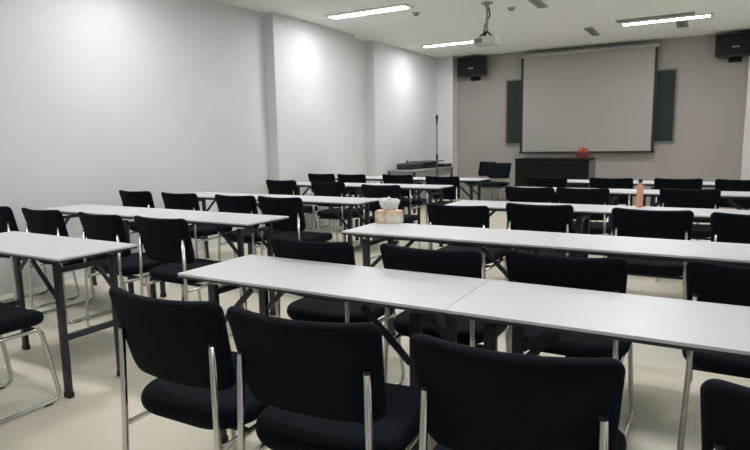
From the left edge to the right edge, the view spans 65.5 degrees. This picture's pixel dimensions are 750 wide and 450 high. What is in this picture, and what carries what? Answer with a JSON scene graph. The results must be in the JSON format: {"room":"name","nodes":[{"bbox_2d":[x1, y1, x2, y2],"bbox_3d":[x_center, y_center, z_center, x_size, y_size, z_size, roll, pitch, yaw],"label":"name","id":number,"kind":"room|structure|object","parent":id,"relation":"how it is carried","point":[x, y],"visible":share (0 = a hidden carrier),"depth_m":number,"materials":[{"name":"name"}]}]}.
{"room":"classroom","nodes":[
{"label":"classroom","id":0,"kind":"room"},
{"bbox_2d":[0,0,367,295],"bbox_3d":[-2.441,-1.132,6.609,0.200,3.020,14.800,4,9,30],"label":"wall","id":1,"kind":"structure","parent":0,"point":[99,99],"depth_m":6.12,"materials":[{"name":"paint"}]},
{"bbox_2d":[263,12,435,229],"bbox_3d":[-0.006,-1.721,10.447,0.160,3.020,5.640,4,9,30],"label":"wall","id":2,"kind":"structure","parent":0,"point":[310,67],"depth_m":9.19,"materials":[{"name":"paint"}]},
{"bbox_2d":[0,199,749,449],"bbox_3d":[0.318,0.595,5.271,6.600,0.120,15.200,4,9,30],"label":"floor","id":3,"kind":"structure","parent":0,"point":[91,419],"depth_m":3.14,"materials":[{"name":"tile"}]},
{"bbox_2d":[0,302,60,424],"bbox_3d":[-1.937,0.503,2.784,0.470,0.842,0.568,4,9,30],"label":"chair","id":4,"kind":"object","parent":3,"relation":"on","point":[12,318],"visible":1,"depth_m":2.85,"materials":[{"name":"black fabric"}]},
{"bbox_2d":[0,206,79,308],"bbox_3d":[-2.870,0.231,4.817,0.470,0.842,0.568,4,9,30],"label":"chair","id":5,"kind":"object","parent":3,"relation":"on","point":[8,223],"visible":0.3,"depth_m":4.52,"materials":[{"name":"black fabric"}]},
{"bbox_2d":[0,231,137,398],"bbox_3d":[-1.915,0.472,3.325,1.198,0.750,0.450,4,9,30],"label":"table","id":6,"kind":"object","parent":3,"relation":"on","point":[34,246],"visible":0.85,"depth_m":3.09,"materials":[{"name":"grey metal"}]},
{"bbox_2d":[21,207,126,322],"bbox_3d":[-2.315,0.266,4.500,0.470,0.842,0.568,4,9,30],"label":"chair","id":7,"kind":"object","parent":3,"relation":"on","point":[48,222],"visible":0.38,"depth_m":4.25,"materials":[{"name":"black fabric"}]},
{"bbox_2d":[38,204,173,296],"bbox_3d":[-2.297,0.237,5.028,1.198,0.750,0.450,4,9,30],"label":"table","id":8,"kind":"object","parent":3,"relation":"on","point":[72,211],"visible":0.5,"depth_m":4.92,"materials":[{"name":"grey metal"}]},
{"bbox_2d":[78,212,184,326],"bbox_3d":[-1.713,0.306,4.139,0.470,0.842,0.568,4,10,33],"label":"chair","id":9,"kind":"object","parent":3,"relation":"on","point":[96,227],"visible":0.55,"depth_m":3.90,"materials":[{"name":"black fabric"}]},
{"bbox_2d":[119,190,154,233],"bbox_3d":[-2.280,0.042,6.072,0.470,0.842,0.568,4,9,30],"label":"chair","id":10,"kind":"object","parent":3,"relation":"on","point":[144,199],"visible":0.2,"depth_m":5.78,"materials":[{"name":"black fabric"}]},
{"bbox_2d":[109,286,268,449],"bbox_3d":[-0.521,0.589,1.998,0.470,0.842,0.568,3,9,29],"label":"chair","id":11,"kind":"object","parent":3,"relation":"on","point":[185,345],"visible":0.84,"depth_m":1.75,"materials":[{"name":"black fabric"}]},
{"bbox_2d":[134,215,245,336],"bbox_3d":[-1.218,0.335,3.874,0.470,0.842,0.568,4,9,30],"label":"chair","id":12,"kind":"object","parent":3,"relation":"on","point":[163,240],"visible":0.56,"depth_m":3.64,"materials":[{"name":"black fabric"}]},
{"bbox_2d":[161,192,236,258],"bbox_3d":[-1.722,0.082,5.720,0.470,0.842,0.568,4,9,30],"label":"chair","id":13,"kind":"object","parent":3,"relation":"on","point":[186,201],"visible":0.48,"depth_m":5.47,"materials":[{"name":"black fabric"}]},
{"bbox_2d":[129,209,288,315],"bbox_3d":[-1.257,0.302,4.434,1.198,0.750,0.450,4,9,30],"label":"table","id":14,"kind":"object","parent":3,"relation":"on","point":[241,220],"visible":0.51,"depth_m":4.27,"materials":[{"name":"grey metal"}]},
{"bbox_2d":[183,192,276,257],"bbox_3d":[-1.594,0.052,6.240,1.198,0.750,0.450,4,9,30],"label":"table","id":15,"kind":"object","parent":3,"relation":"on","point":[202,196],"visible":0.15,"depth_m":6.23,"materials":[{"name":"grey metal"}]},
{"bbox_2d":[215,194,285,289],"bbox_3d":[-1.115,0.120,5.374,0.470,0.842,0.568,4,9,30],"label":"chair","id":16,"kind":"object","parent":3,"relation":"on","point":[230,204],"visible":0.44,"depth_m":5.13,"materials":[{"name":"black fabric"}]},
{"bbox_2d":[266,180,319,231],"bbox_3d":[-1.034,-0.167,7.382,0.470,0.842,0.568,4,9,30],"label":"chair","id":17,"kind":"object","parent":3,"relation":"on","point":[277,187],"visible":0.29,"depth_m":7.12,"materials":[{"name":"black fabric"}]},
{"bbox_2d":[258,196,332,255],"bbox_3d":[-0.681,0.147,5.126,0.470,0.842,0.568,4,9,30],"label":"chair","id":18,"kind":"object","parent":3,"relation":"on","point":[292,207],"visible":0.44,"depth_m":4.88,"materials":[{"name":"black fabric"}]},
{"bbox_2d":[256,195,380,264],"bbox_3d":[-0.554,0.118,5.646,1.198,0.750,0.450,4,9,30],"label":"table","id":19,"kind":"object","parent":3,"relation":"on","point":[313,200],"visible":0.28,"depth_m":5.38,"materials":[{"name":"grey metal"}]},
{"bbox_2d":[296,182,364,241],"bbox_3d":[-0.726,-0.176,7.736,1.198,0.750,0.450,4,9,30],"label":"table","id":20,"kind":"object","parent":3,"relation":"on","point":[299,184],"visible":0.31,"depth_m":7.59,"materials":[{"name":"grey metal"}]},
{"bbox_2d":[308,173,353,231],"bbox_3d":[-0.661,-0.358,8.682,0.470,0.842,0.568,4,9,30],"label":"chair","id":21,"kind":"object","parent":3,"relation":"on","point":[312,177],"visible":0.28,"depth_m":8.42,"materials":[{"name":"black fabric"}]},
{"bbox_2d":[227,306,436,449],"bbox_3d":[-0.095,0.614,1.771,0.470,0.842,0.568,3,9,25],"label":"chair","id":22,"kind":"object","parent":3,"relation":"on","point":[323,385],"visible":0.92,"depth_m":1.53,"materials":[{"name":"black fabric"}]},
{"bbox_2d":[177,255,489,449],"bbox_3d":[-0.186,0.575,2.380,1.198,0.750,0.450,4,9,30],"label":"table","id":23,"kind":"object","parent":3,"relation":"on","point":[429,294],"visible":0.56,"depth_m":2.24,"materials":[{"name":"white laminate"}]},
{"bbox_2d":[311,181,362,251],"bbox_3d":[-0.425,-0.112,6.920,0.470,0.842,0.568,4,9,30],"label":"chair","id":24,"kind":"object","parent":3,"relation":"on","point":[332,189],"visible":0.65,"depth_m":6.70,"materials":[{"name":"black fabric"}]},
{"bbox_2d":[271,236,404,384],"bbox_3d":[-0.181,0.448,2.946,0.470,0.842,0.568,4,9,30],"label":"chair","id":25,"kind":"object","parent":3,"relation":"on","point":[313,309],"visible":0.45,"depth_m":2.73,"materials":[{"name":"black fabric"}]},
{"bbox_2d":[337,174,365,231],"bbox_3d":[-0.214,-0.326,8.398,0.470,0.842,0.568,4,9,30],"label":"chair","id":26,"kind":"object","parent":3,"relation":"on","point":[358,178],"visible":0.2,"depth_m":8.13,"materials":[{"name":"black fabric"}]},
{"bbox_2d":[335,176,404,225],"bbox_3d":[-0.062,-0.351,8.881,1.198,0.750,0.450,4,9,30],"label":"table","id":27,"kind":"object","parent":3,"relation":"on","point":[368,178],"visible":0.17,"depth_m":8.76,"materials":[{"name":"grey metal"}]},
{"bbox_2d":[361,184,420,259],"bbox_3d":[0.175,-0.035,6.304,0.470,0.842,0.568,4,9,30],"label":"chair","id":28,"kind":"object","parent":3,"relation":"on","point":[369,191],"visible":0.39,"depth_m":6.08,"materials":[{"name":"black fabric"}]},
{"bbox_2d":[349,183,452,249],"bbox_3d":[0.315,-0.111,7.142,1.198,0.750,0.450,4,9,30],"label":"table","id":29,"kind":"object","parent":3,"relation":"on","point":[428,188],"visible":0.44,"depth_m":6.98,"materials":[{"name":"grey metal"}]},
{"bbox_2d":[382,174,427,224],"bbox_3d":[0.418,-0.294,8.094,0.470,0.842,0.568,4,9,30],"label":"chair","id":30,"kind":"object","parent":3,"relation":"on","point":[387,179],"visible":0.52,"depth_m":7.84,"materials":[{"name":"black fabric"}]},
{"bbox_2d":[387,166,453,212],"bbox_3d":[0.912,-0.714,11.257,0.560,0.765,1.800,4,9,30],"label":"side table","id":31,"kind":"object","parent":3,"relation":"on","point":[442,171],"visible":0.6,"depth_m":10.70,"materials":[{"name":"grey metal"}]},
{"bbox_2d":[397,160,435,169],"bbox_3d":[0.831,-1.168,11.142,0.385,0.170,1.100,4,9,30],"label":"instrument case","id":32,"kind":"object","parent":31,"relation":"on","point":[402,166],"visible":0.96,"depth_m":10.76,"materials":[{"name":"black"}]},
{"bbox_2d":[410,160,443,162],"bbox_3d":[1.020,-1.238,11.348,0.380,0.022,0.720,4,10,33],"label":"flat board","id":33,"kind":"object","parent":32,"relation":"on","point":[423,161],"visible":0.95,"depth_m":11.11,"materials":[{"name":"grey"}]},
{"bbox_2d":[438,163,451,166],"bbox_3d":[1.357,-1.207,11.740,0.260,0.060,0.360,4,9,30],"label":"box","id":34,"kind":"object","parent":31,"relation":"on","point":[439,164],"visible":0.76,"depth_m":11.60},
{"bbox_2d":[435,115,437,200],"bbox_3d":[1.151,-1.156,10.818,0.300,1.755,0.300,4,9,30],"label":"microphone stand","id":35,"kind":"object","parent":3,"relation":"on","point":[436,116],"visible":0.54,"depth_m":10.78,"materials":[{"name":"black metal"}]},
{"bbox_2d":[425,176,459,224],"bbox_3d":[0.960,-0.228,7.557,0.470,0.842,0.568,4,9,30],"label":"chair","id":36,"kind":"object","parent":3,"relation":"on","point":[453,192],"visible":0.31,"depth_m":7.29,"materials":[{"name":"black fabric"}]},
{"bbox_2d":[380,243,508,382],"bbox_3d":[0.342,0.475,2.693,0.470,0.842,0.568,4,9,30],"label":"chair","id":37,"kind":"object","parent":3,"relation":"on","point":[463,263],"visible":0.36,"depth_m":2.44,"materials":[{"name":"black fabric"}]},
{"bbox_2d":[408,177,489,223],"bbox_3d":[0.979,-0.285,8.287,1.198,0.750,0.450,4,9,30],"label":"table","id":38,"kind":"object","parent":3,"relation":"on","point":[417,180],"visible":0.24,"depth_m":8.14,"materials":[{"name":"grey metal"}]},
{"bbox_2d":[342,223,561,336],"bbox_3d":[0.436,0.412,3.453,1.198,0.750,0.450,4,9,30],"label":"table","id":39,"kind":"object","parent":3,"relation":"on","point":[529,241],"visible":0.41,"depth_m":3.33,"materials":[{"name":"grey metal"}]},
{"bbox_2d":[375,197,403,223],"bbox_3d":[0.095,-0.101,3.825,0.170,0.171,0.110,1,8,16],"label":"tissue box","id":40,"kind":"object","parent":39,"relation":"on","point":[388,214],"visible":1,"depth_m":3.79,"materials":[{"name":"white"}]},
{"bbox_2d":[426,203,506,280],"bbox_3d":[0.685,0.243,4.278,0.470,0.842,0.568,4,9,30],"label":"chair","id":41,"kind":"object","parent":3,"relation":"on","point":[443,215],"visible":0.41,"depth_m":4.02,"materials":[{"name":"black fabric"}]},
{"bbox_2d":[461,161,495,200],"bbox_3d":[2.115,-0.862,11.871,0.568,0.842,0.470,-6,9,-30],"label":"chair","id":42,"kind":"object","parent":3,"relation":"on","point":[483,166],"visible":0.34,"depth_m":11.97,"materials":[{"name":"black fabric"}]},
{"bbox_2d":[481,163,511,200],"bbox_3d":[2.280,-0.749,11.057,0.470,0.842,0.568,4,10,34],"label":"chair","id":43,"kind":"object","parent":3,"relation":"on","point":[495,170],"visible":0.74,"depth_m":11.13,"materials":[{"name":"black fabric"}]},
{"bbox_2d":[410,333,626,449],"bbox_3d":[0.392,0.641,1.516,0.470,0.842,0.568,3,9,25],"label":"chair","id":44,"kind":"object","parent":3,"relation":"on","point":[472,398],"visible":1,"depth_m":1.24,"materials":[{"name":"black fabric"}]},
{"bbox_2d":[446,200,605,233],"bbox_3d":[1.207,0.209,4.780,1.198,0.750,0.450,4,9,30],"label":"table","id":45,"kind":"object","parent":3,"relation":"on","point":[586,210],"visible":0.25,"depth_m":4.65,"materials":[{"name":"grey metal"}]},
{"bbox_2d":[504,186,554,259],"bbox_3d":[1.554,0.029,5.676,0.470,0.842,0.568,4,9,30],"label":"chair","id":46,"kind":"object","parent":3,"relation":"on","point":[513,194],"visible":0.24,"depth_m":5.39,"materials":[{"name":"black fabric"}]},
{"bbox_2d":[506,203,575,280],"bbox_3d":[1.238,0.239,4.236,0.470,0.842,0.568,4,9,30],"label":"chair","id":47,"kind":"object","parent":3,"relation":"on","point":[526,217],"visible":0.26,"depth_m":3.96,"materials":[{"name":"black fabric"}]},
{"bbox_2d":[527,176,566,201],"bbox_3d":[2.127,-0.178,7.062,0.470,0.842,0.568,4,9,30],"label":"chair","id":48,"kind":"object","parent":3,"relation":"on","point":[532,181],"visible":0.13,"depth_m":6.78,"materials":[{"name":"black fabric"}]},
{"bbox_2d":[515,157,595,202],"bbox_3d":[3.108,-0.682,10.096,1.232,0.950,0.635,4,9,30],"label":"podium","id":49,"kind":"object","parent":3,"relation":"on","point":[568,167],"visible":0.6,"depth_m":9.78,"materials":[{"name":"brown wood"}]},
{"bbox_2d":[576,147,589,157],"bbox_3d":[3.457,-1.202,9.682,0.200,0.183,0.140,4,9,30],"label":"gift box","id":50,"kind":"object","parent":49,"relation":"on","point":[583,154],"visible":0.98,"depth_m":9.65,"materials":[{"name":"red paper"}]},
{"bbox_2d":[504,186,629,257],"bbox_3d":[2.014,-0.003,6.172,1.198,0.750,0.450,4,9,30],"label":"table","id":51,"kind":"object","parent":3,"relation":"on","point":[613,192],"visible":0.2,"depth_m":5.79,"materials":[{"name":"grey metal"}]},
{"bbox_2d":[505,249,633,441],"bbox_3d":[0.846,0.494,2.497,0.470,0.842,0.568,4,9,30],"label":"chair","id":52,"kind":"object","parent":3,"relation":"on","point":[597,274],"visible":0.44,"depth_m":2.25,"materials":[{"name":"black fabric"}]},
{"bbox_2d":[556,187,612,257],"bbox_3d":[1.972,0.052,5.461,0.470,0.842,0.568,4,9,30],"label":"chair","id":53,"kind":"object","parent":3,"relation":"on","point":[599,196],"visible":0.44,"depth_m":5.21,"materials":[{"name":"black fabric"}]},
{"bbox_2d":[554,179,638,205],"bbox_3d":[2.679,-0.178,7.317,1.198,0.750,0.450,4,9,30],"label":"table","id":54,"kind":"object","parent":3,"relation":"on","point":[569,181],"visible":0.03,"depth_m":7.18,"materials":[{"name":"grey metal"}]},
{"bbox_2d":[444,280,749,358],"bbox_3d":[0.855,0.641,1.786,1.198,0.750,0.450,4,9,30],"label":"table","id":55,"kind":"object","parent":3,"relation":"on","point":[705,327],"visible":0.83,"depth_m":1.77,"materials":[{"name":"grey metal"}]},
{"bbox_2d":[589,177,633,221],"bbox_3d":[2.734,-0.140,6.715,0.470,0.842,0.568,4,9,30],"label":"chair","id":56,"kind":"object","parent":3,"relation":"on","point":[610,183],"visible":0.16,"depth_m":6.43,"materials":[{"name":"black fabric"}]},
{"bbox_2d":[543,233,749,356],"bbox_3d":[1.477,0.477,2.859,1.198,0.750,0.450,4,9,30],"label":"table","id":57,"kind":"object","parent":3,"relation":"on","point":[737,254],"visible":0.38,"depth_m":2.81,"materials":[{"name":"grey metal"}]},
{"bbox_2d":[611,207,693,299],"bbox_3d":[1.819,0.286,3.836,0.470,0.842,0.568,4,9,30],"label":"chair","id":58,"kind":"object","parent":3,"relation":"on","point":[677,225],"visible":0.47,"depth_m":3.59,"materials":[{"name":"black fabric"}]},
{"bbox_2d":[596,205,749,220],"bbox_3d":[2.247,0.275,4.186,1.198,0.750,0.450,4,9,30],"label":"table","id":59,"kind":"object","parent":3,"relation":"on","point":[699,213],"visible":0.15,"depth_m":4.21,"materials":[{"name":"white laminate"}]},
{"bbox_2d":[636,179,643,206],"bbox_3d":[2.012,-0.242,4.428,0.048,0.213,0.048,4,9,30],"label":"drink bottle","id":60,"kind":"object","parent":59,"relation":"on","point":[639,200],"visible":1,"depth_m":4.41,"materials":[{"name":"brown"}]},
{"bbox_2d":[654,178,702,240],"bbox_3d":[3.332,-0.110,6.431,0.470,0.842,0.568,4,9,30],"label":"chair","id":61,"kind":"object","parent":3,"relation":"on","point":[659,183],"visible":0.12,"depth_m":6.15,"materials":[{"name":"black fabric"}]},
{"bbox_2d":[625,189,749,209],"bbox_3d":[3.055,0.062,5.578,1.198,0.750,0.450,4,9,30],"label":"table","id":62,"kind":"object","parent":3,"relation":"on","point":[730,195],"visible":0.2,"depth_m":5.50,"materials":[{"name":"grey metal"}]},
{"bbox_2d":[655,188,720,281],"bbox_3d":[2.790,0.075,5.200,0.470,0.842,0.568,4,9,30],"label":"chair","id":63,"kind":"object","parent":3,"relation":"on","point":[669,197],"visible":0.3,"depth_m":4.95,"materials":[{"name":"black fabric"}]},
{"bbox_2d":[642,181,748,209],"bbox_3d":[3.719,-0.112,6.723,1.198,0.750,0.450,4,9,30],"label":"table","id":64,"kind":"object","parent":3,"relation":"on","point":[646,183],"visible":0.08,"depth_m":6.75,"materials":[{"name":"grey metal"}]},
{"bbox_2d":[677,260,749,449],"bbox_3d":[1.440,0.520,2.237,0.470,0.842,0.568,4,9,30],"label":"chair","id":65,"kind":"object","parent":3,"relation":"on","point":[711,282],"visible":0.48,"depth_m":2.07,"materials":[{"name":"black fabric"}]},
{"bbox_2d":[700,379,749,449],"bbox_3d":[0.919,0.675,1.210,0.470,0.842,0.568,4,9,30],"label":"chair","id":66,"kind":"object","parent":3,"relation":"on","point":[724,405],"visible":1,"depth_m":1.05,"materials":[{"name":"black fabric"}]},
{"bbox_2d":[710,212,749,266],"bbox_3d":[2.272,0.321,3.532,0.470,0.842,0.568,4,9,30],"label":"chair","id":67,"kind":"object","parent":3,"relation":"on","point":[724,227],"visible":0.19,"depth_m":3.33,"materials":[{"name":"black fabric"}]},
{"bbox_2d":[715,179,749,207],"bbox_3d":[3.813,-0.076,6.128,0.470,0.842,0.568,4,9,30],"label":"chair","id":68,"kind":"object","parent":3,"relation":"on","point":[722,184],"visible":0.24,"depth_m":5.90,"materials":[{"name":"black fabric"}]},
{"bbox_2d":[436,56,457,199],"bbox_3d":[1.558,-2.057,12.614,0.370,3.020,0.280,4,9,30],"label":"wall column","id":69,"kind":"structure","parent":0,"point":[446,67],"depth_m":12.44,"materials":[{"name":"paint"}]},
{"bbox_2d":[216,0,749,57],"bbox_3d":[0.263,-2.514,4.829,6.600,0.120,15.200,4,9,30],"label":"ceiling","id":70,"kind":"structure","parent":0,"point":[525,28],"depth_m":8.60,"materials":[{"name":"paint"}]},
{"bbox_2d":[324,3,413,19],"bbox_3d":[-0.095,-2.863,7.840,1.260,0.022,0.240,4,9,30],"label":"recessed light","id":71,"kind":"object","parent":70,"relation":"in","point":[398,7],"visible":1,"depth_m":7.80,"materials":[{"name":"white metal"}]},
{"bbox_2d":[331,6,406,18],"bbox_3d":[-0.095,-2.865,7.840,1.170,0.014,0.170,4,9,30],"label":"diffuser","id":72,"kind":"object","parent":71,"relation":"attached to","point":[384,9],"depth_m":7.81,"materials":[{"name":"white"}]},
{"bbox_2d":[420,40,472,47],"bbox_3d":[1.429,-3.267,10.486,1.260,0.022,0.240,4,9,30],"label":"recessed light","id":73,"kind":"object","parent":70,"relation":"in","point":[464,41],"visible":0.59,"depth_m":10.52,"materials":[{"name":"white metal"}]},
{"bbox_2d":[424,41,472,46],"bbox_3d":[1.429,-3.269,10.486,1.170,0.014,0.170,4,9,30],"label":"diffuser","id":74,"kind":"object","parent":73,"relation":"attached to","point":[455,42],"depth_m":10.51,"materials":[{"name":"white"}]},
{"bbox_2d":[473,1,500,46],"bbox_3d":[1.445,-2.589,7.519,0.300,0.530,0.259,4,9,30],"label":"projector","id":75,"kind":"object","parent":70,"relation":"hanging from","point":[492,40],"visible":1,"depth_m":7.48,"materials":[{"name":"grey"}]},
{"bbox_2d":[527,0,548,8],"bbox_3d":[1.940,-2.821,7.249,0.130,0.012,1.250,4,9,30],"label":"ceiling vent","id":76,"kind":"object","parent":70,"relation":"in","point":[539,4],"visible":1,"depth_m":7.56,"materials":[{"name":"grey"}]},
{"bbox_2d":[583,27,599,35],"bbox_3d":[3.583,-3.188,9.622,0.130,0.012,0.800,4,9,30],"label":"ceiling vent","id":77,"kind":"object","parent":70,"relation":"in","point":[590,30],"visible":1,"depth_m":9.59,"materials":[{"name":"grey"}]},
{"bbox_2d":[615,12,694,22],"bbox_3d":[4.099,-3.046,8.562,1.050,0.012,0.160,4,9,30],"label":"ceiling vent","id":78,"kind":"object","parent":70,"relation":"in","point":[686,13],"visible":1,"depth_m":8.54,"materials":[{"name":"grey"}]},
{"bbox_2d":[619,12,713,26],"bbox_3d":[4.346,-3.070,8.730,1.260,0.022,0.240,4,9,30],"label":"recessed light","id":79,"kind":"object","parent":70,"relation":"in","point":[705,15],"visible":1,"depth_m":8.69,"materials":[{"name":"white metal"}]},
{"bbox_2d":[623,15,709,25],"bbox_3d":[4.346,-3.072,8.730,1.170,0.014,0.170,4,9,30],"label":"diffuser","id":80,"kind":"object","parent":79,"relation":"attached to","point":[687,17],"depth_m":8.70,"materials":[{"name":"white"}]},
{"bbox_2d":[675,20,688,27],"bbox_3d":[4.803,-3.138,9.119,0.160,0.012,0.550,4,9,30],"label":"ceiling vent","id":81,"kind":"object","parent":70,"relation":"in","point":[680,24],"visible":1,"depth_m":9.11,"materials":[{"name":"grey"}]},
{"bbox_2d":[457,31,749,208],"bbox_3d":[4.032,-1.936,11.447,6.550,3.020,0.150,4,9,30],"label":"wall","id":82,"kind":"structure","parent":0,"point":[707,145],"depth_m":10.57,"materials":[{"name":"paint"}]},
{"bbox_2d":[457,56,486,80],"bbox_3d":[2.050,-3.242,12.124,0.615,0.445,0.320,4,9,30],"label":"wall speaker","id":83,"kind":"object","parent":82,"relation":"attached to","point":[473,67],"visible":1,"depth_m":12.00,"materials":[{"name":"black plastic"}]},
{"bbox_2d":[458,57,484,75],"bbox_3d":[1.978,-3.260,11.994,0.580,0.330,0.020,4,9,30],"label":"grille","id":84,"kind":"object","parent":83,"relation":"attached to","point":[472,66],"depth_m":11.98,"materials":[{"name":"black fabric"}]},
{"bbox_2d":[519,42,659,152],"bbox_3d":[4.030,-2.360,11.184,2.510,1.946,0.188,4,9,30],"label":"projection screen","id":85,"kind":"object","parent":82,"relation":"attached to","point":[599,100],"visible":0.95,"depth_m":11.09,"materials":[{"name":"grey fabric"}]},
{"bbox_2d":[505,68,677,144],"bbox_3d":[4.061,-2.235,11.273,3.140,1.320,0.040,4,9,30],"label":"chalkboard","id":86,"kind":"object","parent":82,"relation":"attached to","point":[667,79],"visible":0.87,"depth_m":10.64,"materials":[{"name":"green metal"}]},
{"bbox_2d":[715,32,749,62],"bbox_3d":[6.083,-2.987,9.822,0.615,0.445,0.320,4,9,30],"label":"wall speaker","id":87,"kind":"object","parent":82,"relation":"attached to","point":[732,46],"visible":1,"depth_m":9.73,"materials":[{"name":"black plastic"}]},
{"bbox_2d":[740,56,749,209],"bbox_3d":[6.440,-1.749,9.827,0.350,3.020,0.280,4,9,30],"label":"wall column","id":88,"kind":"structure","parent":0,"point":[745,166],"depth_m":9.83,"materials":[{"name":"paint"}]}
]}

